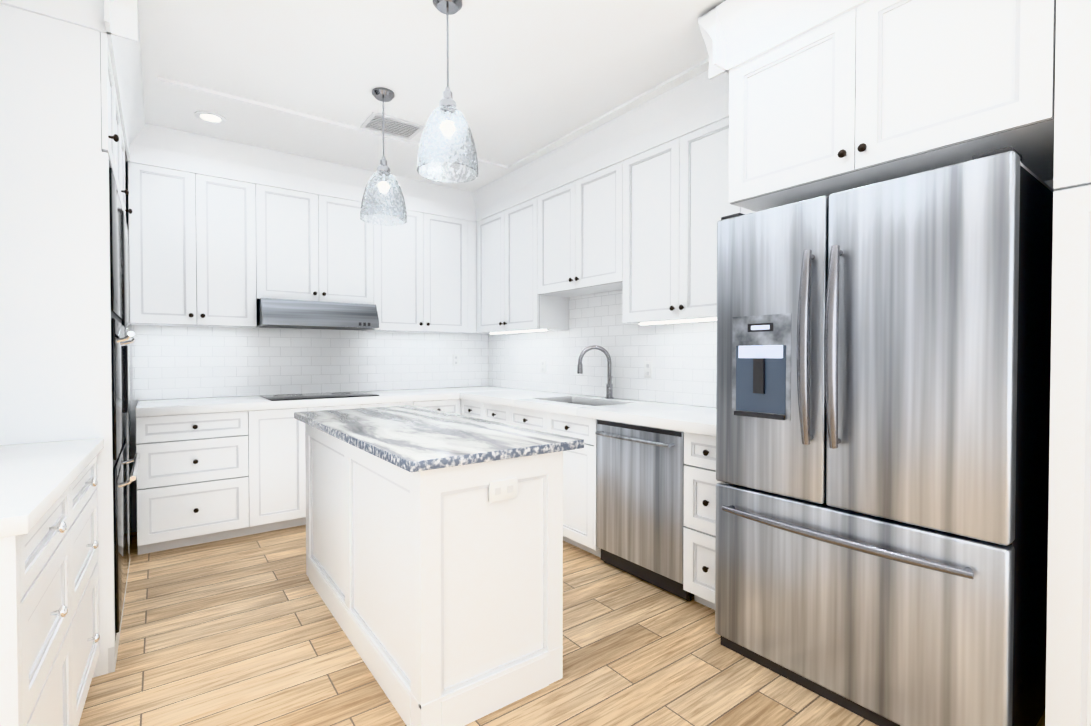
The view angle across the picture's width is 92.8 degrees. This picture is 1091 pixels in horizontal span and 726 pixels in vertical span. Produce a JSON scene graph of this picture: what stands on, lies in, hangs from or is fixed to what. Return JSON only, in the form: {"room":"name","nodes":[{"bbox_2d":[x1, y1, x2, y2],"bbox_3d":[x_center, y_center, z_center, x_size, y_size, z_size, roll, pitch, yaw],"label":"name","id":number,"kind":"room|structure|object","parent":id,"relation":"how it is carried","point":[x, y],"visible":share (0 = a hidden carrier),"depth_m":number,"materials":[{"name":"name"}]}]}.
{"room":"kitchen","nodes":[
{"label":"kitchen","id":0,"kind":"room"},
{"bbox_2d":[125,161,488,531],"bbox_3d":[-2.068,-0.185,4.351,4.200,2.740,0.120,-1,1,-37],"label":"wall","id":1,"kind":"structure","parent":0,"point":[133,453],"depth_m":3.66,"materials":[{"name":"white paint"}]},
{"bbox_2d":[128,162,267,327],"bbox_3d":[-2.483,-0.796,3.736,0.788,1.060,0.335,-1,1,-37],"label":"upper cabinet","id":2,"kind":"object","parent":1,"relation":"attached to","point":[210,251],"depth_m":3.58,"materials":[{"name":"white wood"}]},
{"bbox_2d":[131,325,487,400],"bbox_3d":[-1.748,-0.543,4.503,2.881,1.589,0.008,-1,1,-37],"label":"tile backsplash","id":3,"kind":"structure","parent":1,"relation":"attached to","point":[172,362],"depth_m":4.27,"materials":[{"name":"white tile"}]},
{"bbox_2d":[453,354,458,365],"bbox_3d":[-0.885,-0.028,5.143,0.070,0.115,0.008,-1,1,-37],"label":"electrical outlet","id":4,"kind":"object","parent":3,"relation":"attached to","point":[455,359],"visible":1,"depth_m":5.14,"materials":[{"name":"white plastic"}]},
{"bbox_2d":[256,298,378,329],"bbox_3d":[-1.821,-0.376,4.133,0.830,0.195,0.502,-1,1,-37],"label":"range hood","id":5,"kind":"object","parent":1,"relation":"attached to","point":[286,313],"visible":0.98,"depth_m":3.93,"materials":[{"name":"silver metal"}]},
{"bbox_2d":[268,186,375,304],"bbox_3d":[-1.870,-0.905,4.190,0.860,0.855,0.335,-1,1,-37],"label":"upper cabinet","id":6,"kind":"object","parent":1,"relation":"attached to","point":[320,248],"depth_m":4.06,"materials":[{"name":"white wood"}]},
{"bbox_2d":[362,210,476,333],"bbox_3d":[-1.161,-0.811,4.720,1.027,1.060,0.335,-1,1,-37],"label":"upper cabinet","id":7,"kind":"object","parent":1,"relation":"attached to","point":[426,271],"depth_m":4.60,"materials":[{"name":"white wood"}]},
{"bbox_2d":[138,0,725,191],"bbox_3d":[0.122,-1.549,1.386,4.200,0.080,7.815,-1,1,-37],"label":"ceiling","id":8,"kind":"structure","parent":0,"point":[530,81],"depth_m":2.73,"materials":[{"name":"white paint"}]},
{"bbox_2d":[0,0,43,15],"bbox_3d":[-1.612,-1.389,1.432,0.120,0.240,1.235,-1,1,-37],"label":"crown molding","id":9,"kind":"structure","parent":8,"relation":"attached to","point":[34,6],"depth_m":1.88,"materials":[{"name":"white wood"}]},
{"bbox_2d":[96,0,147,163],"bbox_3d":[-2.106,-1.408,2.635,0.095,0.240,1.665,-1,1,-37],"label":"crown molding","id":10,"kind":"structure","parent":8,"relation":"attached to","point":[119,19],"depth_m":2.49,"materials":[{"name":"white wood"}]},
{"bbox_2d":[194,111,226,123],"bbox_3d":[-2.094,-1.533,3.252,0.170,0.010,0.170,-1,1,-37],"label":"recessed light","id":11,"kind":"object","parent":8,"relation":"in","point":[210,117],"visible":1,"depth_m":3.25,"materials":[{"name":"white plastic"}]},
{"bbox_2d":[125,124,471,220],"bbox_3d":[-1.725,-1.430,4.022,2.550,0.240,0.095,-1,1,-37],"label":"soffit","id":12,"kind":"structure","parent":8,"relation":"attached to","point":[168,148],"depth_m":3.85,"materials":[{"name":"white paint"}]},
{"bbox_2d":[360,87,406,225],"bbox_3d":[-0.932,-1.188,2.992,0.258,0.728,0.258,-1,1,-37],"label":"pendant light","id":13,"kind":"object","parent":8,"relation":"hanging from","point":[383,202],"visible":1,"depth_m":2.93,"materials":[{"name":"clear glass"}]},
{"bbox_2d":[360,112,424,139],"bbox_3d":[-1.007,-1.554,3.423,0.340,0.008,0.260,-1,1,-37],"label":"ceiling vent","id":14,"kind":"object","parent":8,"relation":"in","point":[400,128],"visible":0.98,"depth_m":3.41,"materials":[{"name":"white metal"}]},
{"bbox_2d":[417,0,477,182],"bbox_3d":[-0.417,-1.176,2.216,0.258,0.728,0.258,-1,1,-37],"label":"pendant light","id":15,"kind":"object","parent":8,"relation":"hanging from","point":[447,152],"visible":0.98,"depth_m":2.15,"materials":[{"name":"clear glass"}]},
{"bbox_2d":[472,76,728,221],"bbox_3d":[0.171,-1.425,3.709,0.120,0.240,3.051,-1,1,-37],"label":"soffit","id":16,"kind":"structure","parent":8,"relation":"attached to","point":[690,106],"depth_m":3.36,"materials":[{"name":"white paint"}]},
{"bbox_2d":[692,0,869,87],"bbox_3d":[1.238,-1.392,1.617,0.095,0.240,1.769,-1,1,-37],"label":"crown molding","id":17,"kind":"structure","parent":8,"relation":"attached to","point":[735,33],"depth_m":2.15,"materials":[{"name":"white wood"}]},
{"bbox_2d":[78,525,1044,725],"bbox_3d":[0.122,1.261,1.431,4.200,0.060,7.815,-1,1,-37],"label":"floor","id":18,"kind":"structure","parent":0,"point":[246,630],"depth_m":2.12,"materials":[{"name":"brown wood"}]},
{"bbox_2d":[0,456,99,725],"bbox_3d":[-1.642,0.787,1.364,0.675,0.889,1.166,-1,1,-37],"label":"base cabinet","id":19,"kind":"object","parent":18,"relation":"on","point":[49,620],"visible":0.94,"depth_m":1.35,"materials":[{"name":"white wood"}]},
{"bbox_2d":[0,438,103,537],"bbox_3d":[-1.640,0.322,1.349,0.679,0.040,1.181,-1,1,-37],"label":"countertop","id":20,"kind":"structure","parent":19,"relation":"on","point":[37,480],"depth_m":1.40,"materials":[{"name":"white stone"}]},
{"bbox_2d":[0,4,131,677],"bbox_3d":[-2.239,-0.041,2.176,0.716,2.520,0.863,-1,1,-37],"label":"tall cabinet","id":21,"kind":"object","parent":18,"relation":"on","point":[66,334],"depth_m":1.96,"materials":[{"name":"white wood"}]},
{"bbox_2d":[132,332,139,476],"bbox_3d":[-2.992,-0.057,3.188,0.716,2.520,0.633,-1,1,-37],"label":"handle","id":22,"kind":"object","parent":21,"relation":"attached to","point":[133,334],"depth_m":2.42,"materials":[{"name":"silver metal"}]},
{"bbox_2d":[128,191,135,480],"bbox_3d":[-2.633,-0.049,2.706,0.716,2.520,0.569,-1,1,-37],"label":"tall cabinet","id":23,"kind":"object","parent":18,"relation":"on","point":[130,210],"depth_m":2.98,"materials":[{"name":"white"}]},
{"bbox_2d":[136,410,263,554],"bbox_3d":[-2.423,0.759,3.627,0.661,0.874,0.629,-1,1,-37],"label":"base cabinet","id":24,"kind":"object","parent":18,"relation":"on","point":[205,477],"depth_m":3.37,"materials":[{"name":"white wood"}]},
{"bbox_2d":[260,404,363,531],"bbox_3d":[-1.905,0.753,4.013,0.750,0.874,0.629,-1,1,-37],"label":"base cabinet","id":25,"kind":"object","parent":18,"relation":"on","point":[282,436],"depth_m":3.68,"materials":[{"name":"white wood"}]},
{"bbox_2d":[364,401,423,407],"bbox_3d":[-1.433,0.748,4.364,0.544,0.874,0.629,-1,1,-37],"label":"base cabinet","id":26,"kind":"object","parent":18,"relation":"on","point":[417,403],"depth_m":4.15,"materials":[{"name":"white wood"}]},
{"bbox_2d":[305,425,562,725],"bbox_3d":[-0.650,0.770,2.485,0.588,0.888,1.628,-1,1,-37],"label":"kitchen island","id":27,"kind":"object","parent":18,"relation":"on","point":[434,575],"depth_m":1.88,"materials":[{"name":"white wood"}]},
{"bbox_2d":[294,405,583,472],"bbox_3d":[-0.646,0.350,2.506,0.710,0.121,1.720,-1,1,-37],"label":"island countertop","id":28,"kind":"structure","parent":27,"relation":"on","point":[410,438],"depth_m":2.10,"materials":[{"name":"white stone"}]},
{"bbox_2d":[489,478,517,502],"bbox_3d":[-0.148,0.449,1.839,0.115,0.070,0.008,-1,1,-37],"label":"outlet","id":29,"kind":"object","parent":27,"relation":"attached to","point":[503,490],"visible":1,"depth_m":1.83,"materials":[{"name":"white plastic"}]},
{"bbox_2d":[424,399,460,414],"bbox_3d":[-1.091,0.744,4.618,0.428,0.874,0.629,-1,1,-37],"label":"base cabinet","id":30,"kind":"object","parent":18,"relation":"on","point":[453,405],"depth_m":4.41,"materials":[{"name":"white wood"}]},
{"bbox_2d":[135,388,458,416],"bbox_3d":[-1.810,0.287,4.052,2.160,0.055,0.660,-1,1,-37],"label":"countertop","id":31,"kind":"structure","parent":30,"relation":"on","point":[144,408],"depth_m":3.68,"materials":[{"name":"white stone"}]},
{"bbox_2d":[260,391,378,400],"bbox_3d":[-1.768,0.254,4.072,0.760,0.008,0.535,-1,1,-37],"label":"cooktop","id":32,"kind":"object","parent":31,"relation":"in","point":[278,397],"visible":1,"depth_m":4.03,"materials":[{"name":"black glass"}]},
{"bbox_2d":[439,386,715,436],"bbox_3d":[0.123,0.290,3.852,0.671,0.055,3.290,-1,1,-37],"label":"countertop","id":33,"kind":"structure","parent":30,"relation":"on","point":[701,420],"depth_m":3.25,"materials":[{"name":"white stone"}]},
{"bbox_2d":[577,345,613,398],"bbox_3d":[0.376,0.066,3.808,0.225,0.392,0.206,-1,1,-37],"label":"faucet","id":34,"kind":"object","parent":33,"relation":"on","point":[609,389],"visible":1,"depth_m":3.80,"materials":[{"name":"silver metal"}]},
{"bbox_2d":[461,399,720,609],"bbox_3d":[0.306,0.759,3.615,0.676,0.874,2.684,-1,1,-37],"label":"base cabinet","id":35,"kind":"object","parent":18,"relation":"on","point":[579,505],"visible":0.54,"depth_m":3.12,"materials":[{"name":"white wood"}]},
{"bbox_2d":[595,419,693,601],"bbox_3d":[0.709,0.769,3.010,0.664,0.873,0.640,-1,1,-37],"label":"dishwasher","id":36,"kind":"object","parent":18,"relation":"on","point":[639,499],"visible":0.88,"depth_m":2.81,"materials":[{"name":"silver metal"}]},
{"bbox_2d":[715,146,1053,725],"bbox_3d":[1.303,0.299,2.063,0.872,1.844,0.968,-1,1,-37],"label":"refrigerator","id":37,"kind":"object","parent":18,"relation":"on","point":[883,362],"visible":1,"depth_m":1.72,"materials":[{"name":"grey metal"}]},
{"bbox_2d":[1045,0,1090,725],"bbox_3d":[1.901,-0.029,1.426,0.714,2.520,0.636,-1,1,-37],"label":"tall cabinet","id":38,"kind":"object","parent":18,"relation":"on","point":[1068,137],"depth_m":1.43,"materials":[{"name":"white wood"}]},
{"bbox_2d":[492,179,1053,407],"bbox_3d":[1.704,-0.155,2.398,0.120,2.740,7.515,-1,1,-37],"label":"wall","id":39,"kind":"structure","parent":0,"point":[1049,183],"depth_m":2.00,"materials":[{"name":"white paint"}]},
{"bbox_2d":[467,221,508,334],"bbox_3d":[-0.600,-0.817,5.099,0.320,1.060,0.394,-1,1,-37],"label":"upper cabinet","id":40,"kind":"object","parent":39,"relation":"attached to","point":[477,223],"depth_m":4.88,"materials":[{"name":"white wood"}]},
{"bbox_2d":[479,195,568,332],"bbox_3d":[-0.209,-0.809,4.574,0.320,1.060,1.036,-1,1,-37],"label":"upper cabinet","id":41,"kind":"object","parent":39,"relation":"attached to","point":[511,299],"depth_m":4.38,"materials":[{"name":"white wood"}]},
{"bbox_2d":[543,161,622,296],"bbox_3d":[0.345,-0.932,3.827,0.320,0.790,0.940,-1,1,-37],"label":"upper cabinet","id":42,"kind":"object","parent":39,"relation":"attached to","point":[583,217],"depth_m":3.68,"materials":[{"name":"white wood"}]},
{"bbox_2d":[488,290,716,406],"bbox_3d":[0.395,-0.536,4.043,0.008,1.589,3.286,-1,1,-37],"label":"tile backsplash","id":43,"kind":"structure","parent":39,"relation":"attached to","point":[681,357],"depth_m":3.90,"materials":[{"name":"white tile"}]},
{"bbox_2d":[644,361,651,377],"bbox_3d":[0.713,0.046,3.612,0.008,0.115,0.070,-1,1,-37],"label":"outlet","id":44,"kind":"object","parent":43,"relation":"attached to","point":[647,369],"visible":1,"depth_m":3.61,"materials":[{"name":"white plastic"}]},
{"bbox_2d":[611,117,755,324],"bbox_3d":[0.880,-0.786,3.110,0.320,1.060,0.971,-1,1,-37],"label":"upper cabinet","id":45,"kind":"object","parent":39,"relation":"attached to","point":[640,230],"depth_m":3.01,"materials":[{"name":"white wood"}]},
{"bbox_2d":[729,0,1060,211],"bbox_3d":[1.401,-1.000,2.083,0.714,0.600,1.036,-1,1,-37],"label":"upper cabinet","id":46,"kind":"object","parent":39,"relation":"attached to","point":[871,92],"depth_m":1.80,"materials":[{"name":"white wood"}]}
]}

